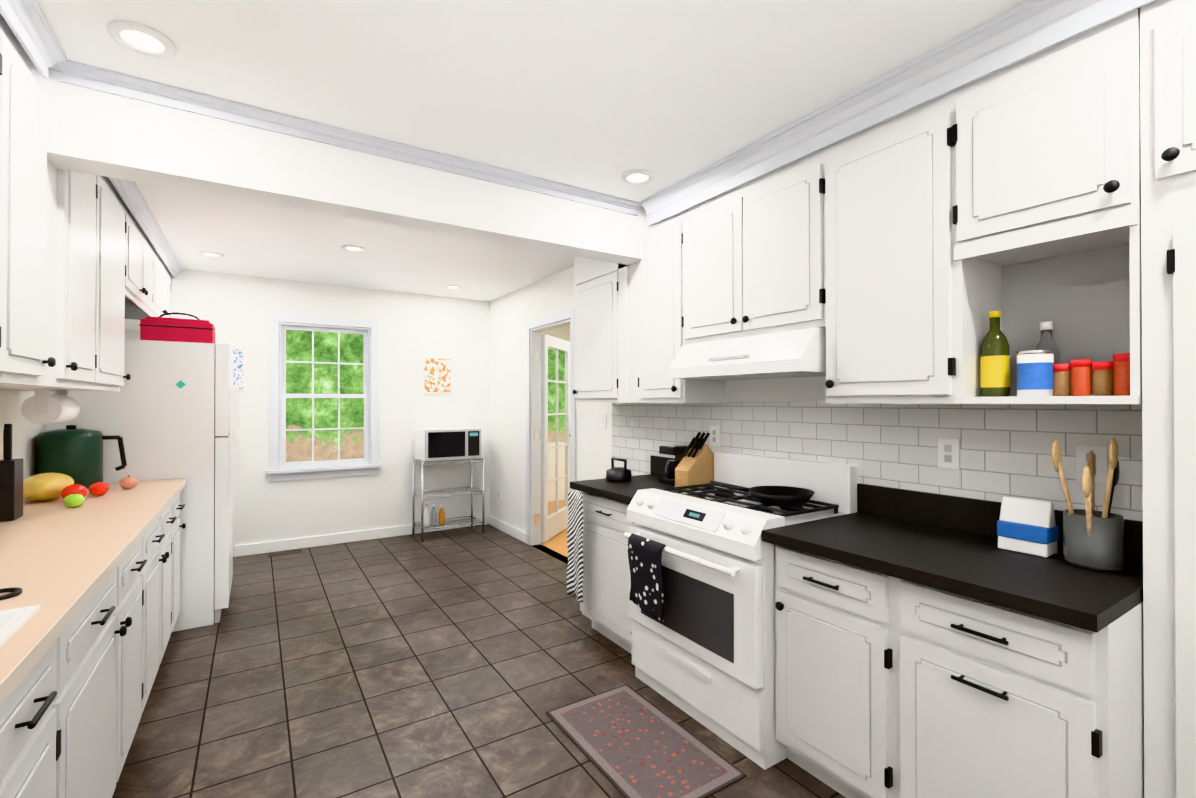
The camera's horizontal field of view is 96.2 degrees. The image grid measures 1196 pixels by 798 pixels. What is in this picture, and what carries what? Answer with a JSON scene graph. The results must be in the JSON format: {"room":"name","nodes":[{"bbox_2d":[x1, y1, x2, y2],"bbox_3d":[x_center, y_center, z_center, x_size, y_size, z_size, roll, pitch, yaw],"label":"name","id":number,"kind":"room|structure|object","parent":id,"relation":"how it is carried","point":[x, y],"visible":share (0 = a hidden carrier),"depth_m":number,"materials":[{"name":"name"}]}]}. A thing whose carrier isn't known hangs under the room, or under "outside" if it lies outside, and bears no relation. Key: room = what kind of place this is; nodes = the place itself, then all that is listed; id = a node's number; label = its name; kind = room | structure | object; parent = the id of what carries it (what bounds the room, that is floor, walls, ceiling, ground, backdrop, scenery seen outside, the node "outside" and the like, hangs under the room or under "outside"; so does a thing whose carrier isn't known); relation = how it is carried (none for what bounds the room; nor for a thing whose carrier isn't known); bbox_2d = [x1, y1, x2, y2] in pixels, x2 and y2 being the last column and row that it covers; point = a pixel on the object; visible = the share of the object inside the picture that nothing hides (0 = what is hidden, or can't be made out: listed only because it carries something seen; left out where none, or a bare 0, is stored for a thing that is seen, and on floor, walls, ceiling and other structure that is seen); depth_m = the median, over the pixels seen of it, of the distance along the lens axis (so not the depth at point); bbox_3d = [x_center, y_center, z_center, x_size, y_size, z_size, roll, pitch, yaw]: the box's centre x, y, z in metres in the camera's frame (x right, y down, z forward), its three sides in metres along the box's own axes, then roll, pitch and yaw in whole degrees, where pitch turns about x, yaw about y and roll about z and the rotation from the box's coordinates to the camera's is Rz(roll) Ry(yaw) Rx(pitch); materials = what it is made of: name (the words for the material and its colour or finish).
{"room":"kitchen","nodes":[
{"label":"kitchen","id":0,"kind":"room"},
{"bbox_2d":[0,390,44,479],"bbox_3d":[-1.945,0.127,1.174,0.100,2.490,7.550,0,0,-33],"label":"wall","id":1,"kind":"structure","parent":0,"point":[25,433],"depth_m":2.59,"materials":[{"name":"paint"}]},
{"bbox_2d":[0,0,11,387],"bbox_3d":[-1.538,-0.583,0.993,0.382,1.068,0.800,0,0,-33],"label":"upper cabinet","id":2,"kind":"object","parent":1,"relation":"attached to","point":[5,5],"depth_m":1.47,"materials":[{"name":"white wood"}]},
{"bbox_2d":[8,0,63,390],"bbox_3d":[-1.882,-0.580,1.532,0.382,1.068,0.480,0,0,-33],"label":"upper cabinet","id":3,"kind":"object","parent":1,"relation":"attached to","point":[37,186],"depth_m":1.64,"materials":[{"name":"white wood"}]},
{"bbox_2d":[0,170,103,390],"bbox_3d":[-2.160,-0.578,1.966,0.382,1.068,0.550,0,0,-33],"label":"upper cabinet","id":4,"kind":"object","parent":1,"relation":"attached to","point":[89,264],"depth_m":2.12,"materials":[{"name":"white wood"}]},
{"bbox_2d":[104,176,131,391],"bbox_3d":[-2.472,-0.575,2.455,0.382,1.068,0.610,0,0,-33],"label":"upper cabinet","id":5,"kind":"object","parent":1,"relation":"attached to","point":[117,192],"depth_m":2.63,"materials":[{"name":"white wood"}]},
{"bbox_2d":[20,389,79,423],"bbox_3d":[-2.403,0.033,2.360,0.124,0.146,0.288,0,0,-33],"label":"paper towel holder","id":6,"kind":"object","parent":5,"relation":"attached to","point":[41,406],"visible":1,"depth_m":2.25,"materials":[{"name":"white paper"}]},
{"bbox_2d":[132,192,155,315],"bbox_3d":[-2.876,-0.837,3.088,0.382,0.538,0.890,0,0,-33],"label":"upper cabinet","id":7,"kind":"object","parent":1,"relation":"attached to","point":[143,234],"depth_m":3.25,"materials":[{"name":"white wood"}]},
{"bbox_2d":[132,232,171,327],"bbox_3d":[-3.350,-0.833,3.831,0.382,0.538,0.872,0,0,-33],"label":"upper cabinet","id":8,"kind":"object","parent":1,"relation":"attached to","point":[163,261],"depth_m":3.91,"materials":[{"name":"white wood"}]},
{"bbox_2d":[132,260,175,329],"bbox_3d":[-3.651,-0.831,4.301,0.382,0.538,0.244,0,0,-33],"label":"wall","id":9,"kind":"structure","parent":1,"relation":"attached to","point":[173,261],"depth_m":4.33,"materials":[{"name":"white paint"}]},
{"bbox_2d":[125,269,489,556],"bbox_3d":[-2.573,0.149,5.194,3.170,2.490,0.100,0,0,-33],"label":"wall","id":10,"kind":"structure","parent":0,"point":[414,329],"depth_m":5.33,"materials":[{"name":"paint"}]},
{"bbox_2d":[231,348,244,390],"bbox_3d":[-3.184,-0.262,4.737,0.103,0.375,0.014,0,0,-33],"label":"picture","id":11,"kind":"object","parent":10,"relation":"attached to","point":[239,367],"visible":0.64,"depth_m":4.74},
{"bbox_2d":[266,313,381,481],"bbox_3d":[-2.606,-0.014,5.143,0.980,1.535,0.150,0,0,-33],"label":"window","id":12,"kind":"structure","parent":10,"relation":"in","point":[279,325],"depth_m":5.10,"materials":[{"name":"white wood"}]},
{"bbox_2d":[234,515,487,556],"bbox_3d":[-2.204,1.344,5.351,2.369,0.099,0.019,0,0,-33],"label":"baseboard","id":13,"kind":"structure","parent":10,"relation":"attached to","point":[300,543],"depth_m":5.13,"materials":[{"name":"white wood"}]},
{"bbox_2d":[423,357,451,393],"bbox_3d":[-1.701,-0.250,5.683,0.305,0.384,0.016,0,0,-33],"label":"picture","id":14,"kind":"object","parent":10,"relation":"attached to","point":[437,375],"visible":1,"depth_m":5.67},
{"bbox_2d":[41,68,645,264],"bbox_3d":[-0.840,-0.961,2.486,3.170,0.300,0.160,0,0,-33],"label":"header beam","id":15,"kind":"structure","parent":0,"point":[94,132],"depth_m":2.18,"materials":[{"name":"paint"}]},
{"bbox_2d":[49,60,639,215],"bbox_3d":[-0.781,-1.080,2.399,2.405,0.060,0.045,0,0,-33],"label":"crown molding","id":16,"kind":"structure","parent":15,"relation":"attached to","point":[107,81],"depth_m":2.15,"materials":[{"name":"white wood"}]},
{"bbox_2d":[112,500,845,797],"bbox_3d":[0.296,1.412,3.045,5.900,0.060,8.300,0,0,-33],"label":"floor","id":17,"kind":"structure","parent":0,"point":[456,663],"depth_m":2.59,"materials":[{"name":"tile"}]},
{"bbox_2d":[0,558,127,797],"bbox_3d":[-1.625,0.937,1.310,0.586,0.869,0.640,0,0,-33],"label":"base cabinet","id":18,"kind":"object","parent":17,"relation":"on","point":[89,615],"depth_m":1.37,"materials":[{"name":"wood"}]},
{"bbox_2d":[0,478,185,705],"bbox_3d":[-1.194,0.479,0.656,0.605,0.039,5.650,0,0,-33],"label":"countertop","id":19,"kind":"structure","parent":18,"relation":"on","point":[59,555],"depth_m":1.62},
{"bbox_2d":[0,587,21,599],"bbox_3d":[-1.403,0.457,1.252,0.080,0.008,0.080,0,0,-33],"label":"ring","id":20,"kind":"object","parent":19,"relation":"on","point":[15,591],"visible":0.96,"depth_m":1.27,"materials":[{"name":"metal"}]},
{"bbox_2d":[0,424,22,521],"bbox_3d":[-2.311,0.281,2.061,0.120,0.370,0.100,0,0,-33],"label":"knife block","id":21,"kind":"object","parent":19,"relation":"on","point":[11,489],"visible":1,"depth_m":2.05,"materials":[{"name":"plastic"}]},
{"bbox_2d":[0,602,43,765],"bbox_3d":[-1.197,0.560,0.707,0.455,0.218,0.840,0,0,-33],"label":"sink","id":22,"kind":"object","parent":19,"relation":"in","point":[16,714],"depth_m":1.03,"materials":[{"name":"white ceramic"}]},
{"bbox_2d":[23,473,73,500],"bbox_3d":[-2.592,0.406,2.537,0.177,0.122,0.425,0,0,-33],"label":"melon","id":23,"kind":"object","parent":19,"relation":"on","point":[44,486],"visible":0.77,"depth_m":2.41,"materials":[{"name":"yellow food"}]},
{"bbox_2d":[63,492,84,507],"bbox_3d":[-2.256,0.435,2.309,0.068,0.064,0.068,0,0,-33],"label":"apple","id":24,"kind":"object","parent":19,"relation":"on","point":[73,500],"visible":1,"depth_m":2.29,"materials":[{"name":"food"}]},
{"bbox_2d":[61,483,87,498],"bbox_3d":[-2.398,0.426,2.456,0.090,0.082,0.090,0,0,-33],"label":"tomato","id":25,"kind":"object","parent":19,"relation":"on","point":[82,490],"visible":0.62,"depth_m":2.43,"materials":[{"name":"red food"}]},
{"bbox_2d":[37,425,126,488],"bbox_3d":[-2.749,0.304,2.867,0.350,0.332,0.250,0,0,-33],"label":"pot","id":26,"kind":"object","parent":19,"relation":"on","point":[74,453],"visible":0.81,"depth_m":2.77,"materials":[{"name":"metal"}]},
{"bbox_2d":[89,481,109,495],"bbox_3d":[-2.417,0.433,2.598,0.076,0.071,0.076,0,0,-33],"label":"tomato","id":27,"kind":"object","parent":19,"relation":"on","point":[98,488],"visible":0.98,"depth_m":2.58,"materials":[{"name":"red food"}]},
{"bbox_2d":[119,475,137,488],"bbox_3d":[-2.452,0.434,2.801,0.076,0.071,0.076,0,0,-33],"label":"onion","id":28,"kind":"object","parent":19,"relation":"on","point":[129,482],"visible":1,"depth_m":2.78,"materials":[{"name":"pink food"}]},
{"bbox_2d":[128,530,151,751],"bbox_3d":[-1.921,0.940,1.773,0.586,0.869,0.460,0,0,-33],"label":"base cabinet","id":29,"kind":"object","parent":17,"relation":"on","point":[140,560],"depth_m":2.02,"materials":[{"name":"wood"}]},
{"bbox_2d":[45,339,238,631],"bbox_3d":[-2.819,0.521,3.443,0.867,1.723,0.761,0,0,-33],"label":"refrigerator","id":30,"kind":"object","parent":17,"relation":"on","point":[170,410],"visible":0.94,"depth_m":3.22,"materials":[{"name":"white metal"}]},
{"bbox_2d":[139,312,215,342],"bbox_3d":[-2.587,-0.438,3.319,0.353,0.190,0.258,0,0,-33],"label":"lunch bag","id":31,"kind":"object","parent":30,"relation":"on","point":[160,328],"visible":0.96,"depth_m":3.22,"materials":[{"name":"fabric"}]},
{"bbox_2d":[148,510,167,696],"bbox_3d":[-2.168,0.942,2.161,0.586,0.869,0.460,0,0,-33],"label":"base cabinet","id":32,"kind":"object","parent":17,"relation":"on","point":[160,531],"depth_m":2.43,"materials":[{"name":"wood"}]},
{"bbox_2d":[164,502,175,652],"bbox_3d":[-2.400,0.944,2.523,0.586,0.869,0.400,0,0,-33],"label":"base cabinet","id":33,"kind":"object","parent":17,"relation":"on","point":[170,606],"depth_m":2.84,"materials":[{"name":"wood"}]},
{"bbox_2d":[176,490,183,619],"bbox_3d":[-2.615,0.945,2.860,0.586,0.869,0.400,0,0,-33],"label":"base cabinet","id":34,"kind":"object","parent":17,"relation":"on","point":[178,505],"depth_m":3.07,"materials":[{"name":"wood"}]},
{"bbox_2d":[267,549,301,556],"bbox_3d":[-2.830,1.388,4.845,0.270,0.007,0.100,0,0,-33],"label":"floor vent","id":35,"kind":"object","parent":17,"relation":"in","point":[284,552],"visible":1,"depth_m":4.84,"materials":[{"name":"brown metal"}]},
{"bbox_2d":[412,456,484,541],"bbox_3d":[-1.543,0.994,5.536,0.641,0.798,0.377,0,0,-33],"label":"wire rack","id":36,"kind":"object","parent":17,"relation":"on","point":[422,495],"visible":0.88,"depth_m":5.51,"materials":[{"name":"silver metal"}]},
{"bbox_2d":[424,504,429,526],"bbox_3d":[-1.709,1.157,5.349,0.058,0.220,0.060,0,0,-33],"label":"bottle","id":37,"kind":"object","parent":36,"relation":"on","point":[426,517],"visible":1,"depth_m":5.33,"materials":[{"name":"white plastic"}]},
{"bbox_2d":[431,505,436,525],"bbox_3d":[-1.650,1.167,5.387,0.058,0.200,0.060,0,0,-33],"label":"bottle","id":38,"kind":"object","parent":36,"relation":"on","point":[433,517],"visible":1,"depth_m":5.36,"materials":[{"name":"clear plastic"}]},
{"bbox_2d":[439,505,444,524],"bbox_3d":[-1.583,1.172,5.430,0.058,0.190,0.060,0,0,-33],"label":"bottle","id":39,"kind":"object","parent":36,"relation":"on","point":[441,517],"visible":1,"depth_m":5.41,"materials":[{"name":"orange plastic"}]},
{"bbox_2d":[415,427,480,461],"bbox_3d":[-1.539,0.460,5.513,0.570,0.315,0.373,0,0,-33],"label":"microwave","id":40,"kind":"object","parent":36,"relation":"on","point":[437,444],"visible":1,"depth_m":5.35,"materials":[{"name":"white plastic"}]},
{"bbox_2d":[575,491,634,653],"bbox_3d":[0.292,0.956,3.099,0.585,0.852,0.607,0,0,-33],"label":"base cabinet","id":41,"kind":"object","parent":17,"relation":"on","point":[601,546],"depth_m":2.98,"materials":[{"name":"white wood"}]},
{"bbox_2d":[571,475,710,506],"bbox_3d":[0.267,0.510,3.095,0.635,0.038,0.622,0,0,-33],"label":"countertop","id":42,"kind":"structure","parent":41,"relation":"on","point":[622,492],"depth_m":3.01,"materials":[{"name":"black stone"}]},
{"bbox_2d":[606,457,631,481],"bbox_3d":[0.126,0.423,3.238,0.158,0.133,0.160,0,0,-33],"label":"kettle","id":43,"kind":"object","parent":42,"relation":"on","point":[618,474],"visible":1,"depth_m":3.18,"materials":[{"name":"metal"}]},
{"bbox_2d":[659,444,687,484],"bbox_3d":[0.463,0.378,3.127,0.170,0.222,0.130,0,0,-33],"label":"coffee maker","id":44,"kind":"object","parent":42,"relation":"on","point":[677,450],"visible":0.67,"depth_m":3.08,"materials":[{"name":"plastic"}]},
{"bbox_2d":[675,432,713,489],"bbox_3d":[0.546,0.338,2.985,0.215,0.302,0.110,0,0,-33],"label":"knife block","id":45,"kind":"object","parent":42,"relation":"on","point":[695,466],"visible":0.92,"depth_m":2.95,"materials":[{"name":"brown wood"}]},
{"bbox_2d":[546,684,745,797],"bbox_3d":[0.156,1.374,2.155,0.435,0.007,0.750,0,0,-33],"label":"mat","id":46,"kind":"object","parent":17,"relation":"on","point":[628,741],"visible":1,"depth_m":2.10,"materials":[{"name":"grey fabric"}]},
{"bbox_2d":[624,451,859,769],"bbox_3d":[0.602,0.833,2.457,0.742,1.088,0.805,0,0,-33],"label":"range","id":47,"kind":"object","parent":17,"relation":"on","point":[701,587],"visible":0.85,"depth_m":2.25,"materials":[{"name":"white metal"}]},
{"bbox_2d":[628,533,665,622],"bbox_3d":[0.216,0.795,2.404,0.034,0.335,0.260,0,0,-33],"label":"dish towel","id":48,"kind":"object","parent":47,"relation":"hanging from","point":[644,554],"depth_m":2.38,"materials":[{"name":"black fabric"}]},
{"bbox_2d":[710,480,814,505],"bbox_3d":[0.753,0.414,2.402,0.319,0.075,0.404,0,0,-33],"label":"frying pan","id":49,"kind":"object","parent":47,"relation":"on","point":[782,495],"visible":1,"depth_m":2.40,"materials":[{"name":"black metal"}]},
{"bbox_2d":[775,547,882,797],"bbox_3d":[1.014,0.950,1.970,0.585,0.852,0.452,0,0,-33],"label":"base cabinet","id":50,"kind":"object","parent":17,"relation":"on","point":[829,616],"depth_m":1.80,"materials":[{"name":"white wood"}]},
{"bbox_2d":[883,575,1143,797],"bbox_3d":[1.266,0.948,1.576,0.585,0.852,0.483,0,0,-33],"label":"base cabinet","id":51,"kind":"object","parent":17,"relation":"on","point":[931,645],"depth_m":1.38,"materials":[{"name":"white wood"}]},
{"bbox_2d":[762,511,1142,634],"bbox_3d":[1.123,0.503,1.755,0.635,0.038,0.935,0,0,-33],"label":"countertop","id":52,"kind":"structure","parent":51,"relation":"on","point":[967,564],"depth_m":1.55,"materials":[{"name":"black stone"}]},
{"bbox_2d":[997,496,1057,556],"bbox_3d":[1.362,0.399,1.702,0.094,0.165,0.132,0,0,-33],"label":"flour bag","id":53,"kind":"object","parent":52,"relation":"on","point":[1028,526],"visible":1,"depth_m":1.67,"materials":[{"name":"white paper"}]},
{"bbox_2d":[1051,437,1123,571],"bbox_3d":[1.419,0.293,1.565,0.248,0.375,0.167,0,0,-33],"label":"utensil crock","id":54,"kind":"object","parent":52,"relation":"on","point":[1093,539],"visible":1,"depth_m":1.51,"materials":[{"name":"grey ceramic"}]},
{"bbox_2d":[1135,0,1195,797],"bbox_3d":[1.704,0.126,1.071,0.395,2.487,0.845,0,0,-33],"label":"pantry cabinet","id":55,"kind":"object","parent":17,"relation":"on","point":[1168,131],"visible":1,"depth_m":1.32,"materials":[{"name":"white wood"}]},
{"bbox_2d":[35,0,1026,301],"bbox_3d":[-0.568,-1.263,2.062,3.370,0.300,7.550,0,0,-33],"label":"ceiling","id":56,"kind":"structure","parent":0,"point":[601,96],"depth_m":1.88,"materials":[{"name":"paint"}]},
{"bbox_2d":[107,20,175,57],"bbox_3d":[-1.409,-1.109,1.660,0.164,0.010,0.164,0,0,-33],"label":"recessed light","id":57,"kind":"object","parent":56,"relation":"in","point":[141,38],"visible":1,"depth_m":1.66,"materials":[{"name":"white plastic"}]},
{"bbox_2d":[198,251,224,257],"bbox_3d":[-2.936,-1.097,4.078,0.164,0.010,0.164,0,0,-33],"label":"recessed light","id":58,"kind":"object","parent":56,"relation":"in","point":[211,254],"visible":0.98,"depth_m":4.08,"materials":[{"name":"white plastic"}]},
{"bbox_2d":[341,245,365,251],"bbox_3d":[-1.785,-1.098,3.912,0.164,0.010,0.164,0,0,-33],"label":"recessed light","id":59,"kind":"object","parent":56,"relation":"in","point":[354,248],"visible":1,"depth_m":3.90,"materials":[{"name":"white plastic"}]},
{"bbox_2d":[445,285,461,288],"bbox_3d":[-1.412,-1.091,5.230,0.164,0.010,0.164,0,0,-33],"label":"recessed light","id":60,"kind":"object","parent":56,"relation":"in","point":[453,286],"visible":0.96,"depth_m":5.21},
{"bbox_2d":[621,170,653,183],"bbox_3d":[0.197,-1.104,2.675,0.164,0.010,0.164,0,0,-33],"label":"recessed light","id":61,"kind":"object","parent":56,"relation":"in","point":[637,176],"visible":1,"depth_m":2.67,"materials":[{"name":"white plastic"}]},
{"bbox_2d":[541,325,569,501],"bbox_3d":[-0.544,0.156,7.487,2.520,2.500,0.120,0,0,-33],"label":"wall","id":62,"kind":"structure","parent":0,"point":[562,332],"depth_m":7.40,"materials":[{"name":"beige paint"}]},
{"bbox_2d":[490,266,825,544],"bbox_3d":[0.810,0.137,2.935,0.100,2.490,7.550,0,0,-33],"label":"wall","id":63,"kind":"structure","parent":0,"point":[512,314],"depth_m":5.25,"materials":[{"name":"paint"}]},
{"bbox_2d":[498,488,500,499],"bbox_3d":[-1.054,1.017,5.745,0.009,0.115,0.075,0,0,-33],"label":"outlet","id":64,"kind":"object","parent":63,"relation":"attached to","point":[499,493],"visible":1,"depth_m":5.74,"materials":[{"name":"white plastic"}]},
{"bbox_2d":[489,515,525,542],"bbox_3d":[-0.947,1.345,5.562,0.022,0.099,0.940,0,0,-33],"label":"baseboard","id":65,"kind":"structure","parent":63,"relation":"attached to","point":[512,531],"depth_m":5.54,"materials":[{"name":"white wood"}]},
{"bbox_2d":[526,308,575,545],"bbox_3d":[-0.395,0.326,4.802,0.117,2.129,0.935,0,0,-33],"label":"door frame","id":66,"kind":"structure","parent":63,"relation":"attached to","point":[535,436],"depth_m":5.11,"materials":[{"name":"white wood"}]},
{"bbox_2d":[541,334,569,542],"bbox_3d":[-0.411,0.380,5.541,0.630,2.008,0.527,0,0,-33],"label":"door leaf","id":67,"kind":"structure","parent":63,"relation":"in","point":[554,523],"depth_m":5.44,"materials":[{"name":"white wood"}]},
{"bbox_2d":[573,256,628,402],"bbox_3d":[0.153,-0.539,3.559,0.332,1.127,0.697,0,0,-33],"label":"upper cabinet","id":68,"kind":"object","parent":63,"relation":"attached to","point":[602,287],"depth_m":3.46,"materials":[{"name":"white wood"}]},
{"bbox_2d":[629,188,725,402],"bbox_3d":[0.458,-0.542,3.082,0.332,1.127,0.435,0,0,-33],"label":"upper cabinet","id":69,"kind":"object","parent":63,"relation":"attached to","point":[653,348],"depth_m":2.97,"materials":[{"name":"white wood"}]},
{"bbox_2d":[677,116,816,347],"bbox_3d":[0.798,-0.696,2.550,0.332,0.823,0.829,0,0,-33],"label":"upper cabinet","id":70,"kind":"object","parent":63,"relation":"attached to","point":[747,225],"depth_m":2.41,"materials":[{"name":"white wood"}]},
{"bbox_2d":[668,328,825,379],"bbox_3d":[0.754,-0.193,2.522,0.435,0.178,0.790,0,0,-33],"label":"range hood","id":71,"kind":"object","parent":70,"relation":"attached to","point":[795,353],"visible":0.81,"depth_m":2.32,"materials":[{"name":"white metal"}]},
{"bbox_2d":[612,401,1142,520],"bbox_3d":[0.873,0.253,2.735,0.008,0.485,2.853,0,0,-33],"label":"tile backsplash","id":72,"kind":"structure","parent":63,"relation":"attached to","point":[1005,449],"depth_m":2.10,"materials":[{"name":"white tile"}]},
{"bbox_2d":[710,426,719,446],"bbox_3d":[0.663,0.210,3.048,0.009,0.115,0.075,0,0,-33],"label":"outlet","id":73,"kind":"object","parent":72,"relation":"attached to","point":[714,435],"visible":1,"depth_m":3.04,"materials":[{"name":"white plastic"}]},
{"bbox_2d":[938,438,959,469],"bbox_3d":[1.320,0.205,2.020,0.009,0.115,0.075,0,0,-33],"label":"outlet","id":74,"kind":"object","parent":72,"relation":"attached to","point":[948,453],"visible":1,"depth_m":2.02,"materials":[{"name":"white plastic"}]},
{"bbox_2d":[1076,445,1107,483],"bbox_3d":[1.540,0.203,1.675,0.009,0.115,0.075,0,0,-33],"label":"outlet","id":75,"kind":"object","parent":72,"relation":"attached to","point":[1101,461],"visible":0.67,"depth_m":1.66,"materials":[{"name":"white plastic"}]},
{"bbox_2d":[651,455,1142,562],"bbox_3d":[0.990,0.426,2.521,0.020,0.123,2.368,0,0,-33],"label":"backsplash","id":76,"kind":"structure","parent":63,"relation":"attached to","point":[979,516],"depth_m":2.02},
{"bbox_2d":[817,48,1004,403],"bbox_3d":[1.147,-0.547,2.003,0.332,1.127,0.467,0,0,-33],"label":"upper cabinet","id":77,"kind":"object","parent":63,"relation":"attached to","point":[899,234],"depth_m":1.87,"materials":[{"name":"white wood"}]},
{"bbox_2d":[980,311,1009,396],"bbox_3d":[1.281,-0.145,1.730,0.077,0.276,0.077,0,0,-33],"label":"olive oil bottle","id":78,"kind":"object","parent":77,"relation":"in","point":[995,364],"visible":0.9,"depth_m":1.71,"materials":[{"name":"green glass"}]},
{"bbox_2d":[1016,350,1053,395],"bbox_3d":[1.317,-0.077,1.617,0.087,0.138,0.088,0,0,-33],"label":"canister","id":79,"kind":"object","parent":77,"relation":"in","point":[1034,372],"visible":0.85,"depth_m":1.58,"materials":[{"name":"blue metal"}]},
{"bbox_2d":[1035,321,1059,363],"bbox_3d":[1.413,-0.125,1.690,0.064,0.236,0.064,0,0,-33],"label":"clear bottle","id":80,"kind":"object","parent":77,"relation":"in","point":[1046,342],"visible":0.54,"depth_m":1.68,"materials":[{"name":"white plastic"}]},
{"bbox_2d":[1053,364,1070,395],"bbox_3d":[1.364,-0.056,1.581,0.045,0.096,0.046,0,0,-33],"label":"spice jar","id":81,"kind":"object","parent":77,"relation":"in","point":[1061,379],"visible":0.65,"depth_m":1.56,"materials":[{"name":"brown glass"}]},
{"bbox_2d":[1071,359,1091,395],"bbox_3d":[1.389,-0.061,1.541,0.045,0.106,0.046,0,0,-33],"label":"spice jar","id":82,"kind":"object","parent":77,"relation":"in","point":[1081,377],"visible":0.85,"depth_m":1.53,"materials":[{"name":"orange glass"}]},
{"bbox_2d":[1092,361,1113,395],"bbox_3d":[1.414,-0.056,1.502,0.045,0.096,0.046,0,0,-33],"label":"spice jar","id":83,"kind":"object","parent":77,"relation":"in","point":[1102,378],"visible":0.83,"depth_m":1.49,"materials":[{"name":"red glass"}]},
{"bbox_2d":[945,0,1140,271],"bbox_3d":[1.388,-0.789,1.628,0.332,0.648,0.426,0,0,-33],"label":"upper cabinet","id":84,"kind":"object","parent":63,"relation":"attached to","point":[1043,102],"depth_m":1.53,"materials":[{"name":"white wood"}]},
{"bbox_2d":[1113,353,1129,395],"bbox_3d":[1.438,-0.067,1.465,0.045,0.116,0.046,0,0,-33],"label":"spice jar","id":85,"kind":"object","parent":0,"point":[1121,374],"visible":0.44,"depth_m":1.45,"materials":[{"name":"orange glass"}]},
{"label":"outside","id":86,"kind":"structure","parent":0,"visible":0},
{"bbox_2d":[286,330,564,461],"bbox_3d":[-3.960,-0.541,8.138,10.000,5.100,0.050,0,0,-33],"label":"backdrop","id":87,"kind":"structure","parent":86,"point":[298,410],"depth_m":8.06,"materials":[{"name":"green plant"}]}
]}

